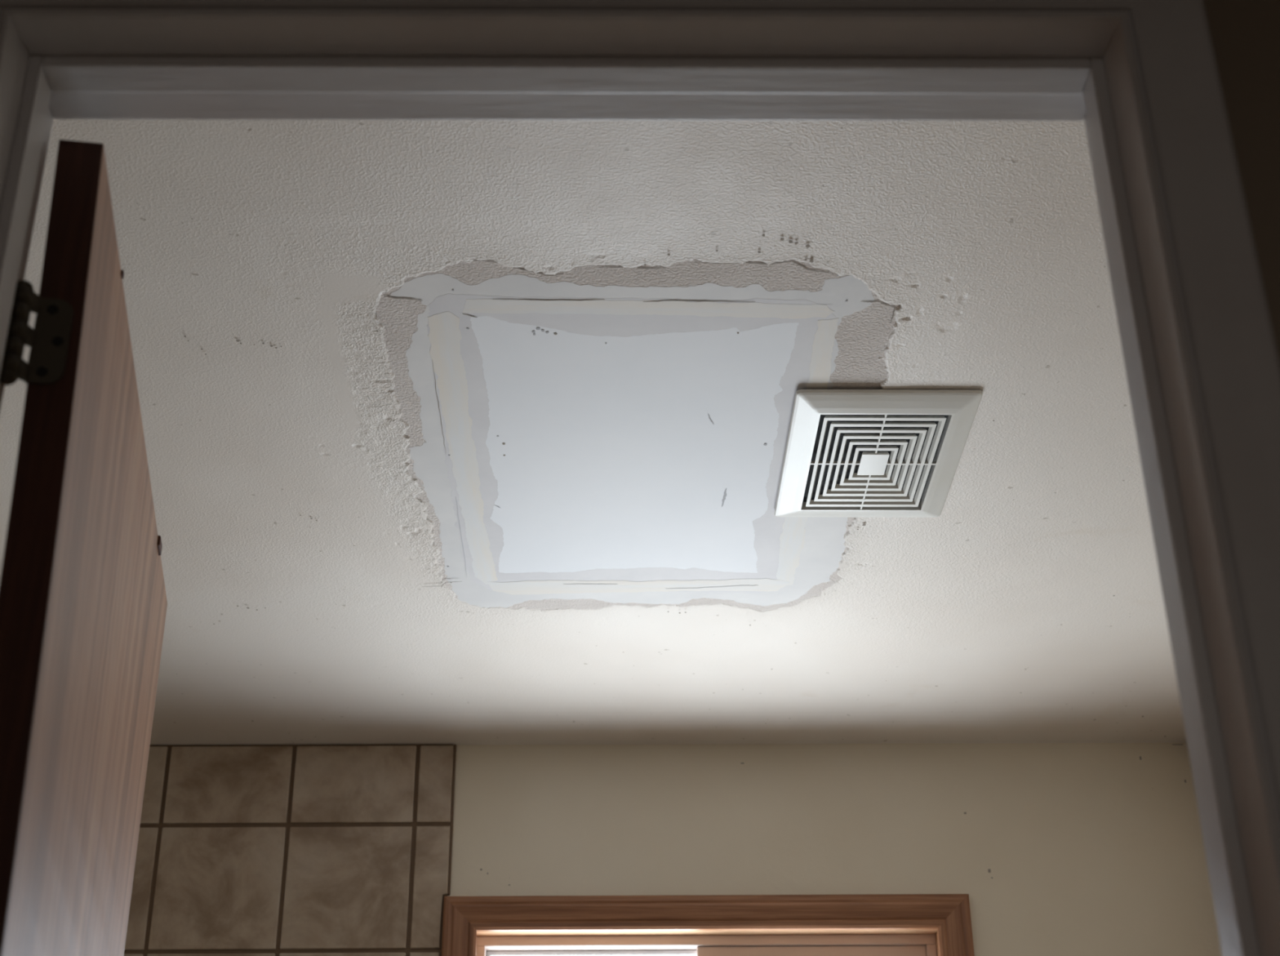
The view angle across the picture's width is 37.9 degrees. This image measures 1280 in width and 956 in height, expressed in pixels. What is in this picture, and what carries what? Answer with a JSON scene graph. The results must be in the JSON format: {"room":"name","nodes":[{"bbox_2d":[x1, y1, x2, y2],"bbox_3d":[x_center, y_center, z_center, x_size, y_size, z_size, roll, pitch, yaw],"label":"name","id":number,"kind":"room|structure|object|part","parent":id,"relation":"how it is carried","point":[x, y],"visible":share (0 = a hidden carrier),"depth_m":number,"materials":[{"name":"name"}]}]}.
{"room":"hallway","nodes":[
{"label":"hallway","id":0,"kind":"room"},
{"bbox_2d":[0,117,1186,745],"bbox_3d":[-0.060,-0.037,2.292,2.197,0.065,2.129,0,-29,-1],"label":"ceiling","id":1,"kind":"structure","parent":0,"point":[257,258],"depth_m":2.22,"materials":[{"name":"paint"}]},
{"bbox_2d":[376,257,898,611],"bbox_3d":[0.004,-0.013,2.275,0.602,0.004,0.905,0,-29,-1],"label":"drywall patch","id":2,"kind":"object","parent":1,"relation":"attached to","point":[591,436],"visible":0.93,"depth_m":2.17,"materials":[{"name":"white paint"}]},
{"bbox_2d":[774,389,982,517],"bbox_3d":[0.281,-0.022,2.247,0.213,0.014,0.309,0,-29,-1],"label":"ceiling vent","id":3,"kind":"object","parent":1,"relation":"in","point":[850,453],"visible":1,"depth_m":2.22,"materials":[{"name":"white plastic"}]},
{"bbox_2d":[124,742,1221,955],"bbox_3d":[-0.063,1.470,2.618,2.197,2.320,0.115,0,-29,-1],"label":"wall","id":4,"kind":"structure","parent":0,"point":[1056,849],"depth_m":3.04,"materials":[{"name":"beige paint"}]},
{"bbox_2d":[441,893,974,955],"bbox_3d":[0.110,1.116,2.809,0.841,0.956,0.121,0,-29,-1],"label":"window","id":5,"kind":"structure","parent":4,"relation":"in","point":[839,924],"depth_m":2.98,"materials":[{"name":"brown wood"}]},
{"bbox_3d":[-0.283,1.092,2.757,0.053,0.956,0.016,0,-29,-1],"label":"oak casing","id":6,"kind":"part","parent":5,"relation":"part of","materials":[{"name":"brown wood"}]},
{"bbox_3d":[-0.255,1.131,2.831,0.016,0.829,0.050,0,-29,-1],"label":"vinyl frame","id":7,"kind":"part","parent":5,"relation":"part of","materials":[{"name":"beige"}]},
{"bbox_3d":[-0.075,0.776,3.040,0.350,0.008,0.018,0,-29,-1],"label":"sash","id":8,"kind":"part","parent":5,"relation":"part of","materials":[{"name":"white plastic"}]},
{"bbox_3d":[0.107,0.759,3.038,0.747,0.016,0.050,0,-29,-1],"label":"vinyl frame","id":9,"kind":"part","parent":5,"relation":"part of","materials":[{"name":"beige"}]},
{"bbox_3d":[0.107,0.694,2.979,0.841,0.053,0.016,0,-29,-1],"label":"oak casing","id":10,"kind":"part","parent":5,"relation":"part of","materials":[{"name":"brown wood"}]},
{"bbox_3d":[0.278,0.777,3.019,0.372,0.036,0.018,0,-29,-1],"label":"sash","id":11,"kind":"part","parent":5,"relation":"part of","materials":[{"name":"beige plastic"}]},
{"bbox_3d":[0.475,1.130,2.841,0.016,0.829,0.050,0,-29,-1],"label":"vinyl frame","id":12,"kind":"part","parent":5,"relation":"part of","materials":[{"name":"beige"}]},
{"bbox_3d":[0.505,1.091,2.769,0.053,0.956,0.016,0,-29,-1],"label":"oak casing","id":13,"kind":"part","parent":5,"relation":"part of","materials":[{"name":"brown wood"}]},
{"bbox_2d":[1207,866,1222,955],"bbox_3d":[0.996,0.992,1.758,0.105,2.320,2.109,0,-29,-1],"label":"wall","id":14,"kind":"structure","parent":0,"point":[1207,867],"depth_m":2.98,"materials":[{"name":"beige paint"}]},
{"bbox_2d":[1204,0,1279,356],"bbox_3d":[0.039,0.474,0.788,2.400,2.320,0.066,0,-29,-1],"label":"wall","id":15,"kind":"structure","parent":0,"point":[1245,33],"depth_m":1.14,"materials":[{"name":"beige paint"}]},
{"bbox_2d":[0,0,1279,955],"bbox_3d":[-0.028,0.591,0.706,0.796,2.037,0.101,0,-29,-1],"label":"door frame","id":16,"kind":"structure","parent":15,"relation":"in","point":[1202,358],"depth_m":1.13,"materials":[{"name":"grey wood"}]},
{"bbox_3d":[-0.396,0.575,0.671,0.059,2.037,0.034,0,-29,-1],"label":"casing","id":17,"kind":"part","parent":16,"relation":"part of","materials":[{"name":"white wood"}]},
{"bbox_2d":[0,139,167,955],"bbox_3d":[-0.403,0.808,1.033,0.058,1.958,0.730,4,-29,-8],"label":"door","id":18,"kind":"structure","parent":16,"relation":"attached to","point":[83,602],"depth_m":1.18,"materials":[{"name":"brown wood"}]},
{"bbox_3d":[-0.044,-0.294,1.148,0.779,0.059,0.034,0,-29,-1],"label":"head casing","id":19,"kind":"part","parent":16,"relation":"part of","materials":[{"name":"white wood"}]},
{"bbox_3d":[0.332,0.574,0.681,0.076,2.037,0.034,0,-29,-1],"label":"casing","id":20,"kind":"part","parent":16,"relation":"part of","materials":[{"name":"white wood"}]}
]}

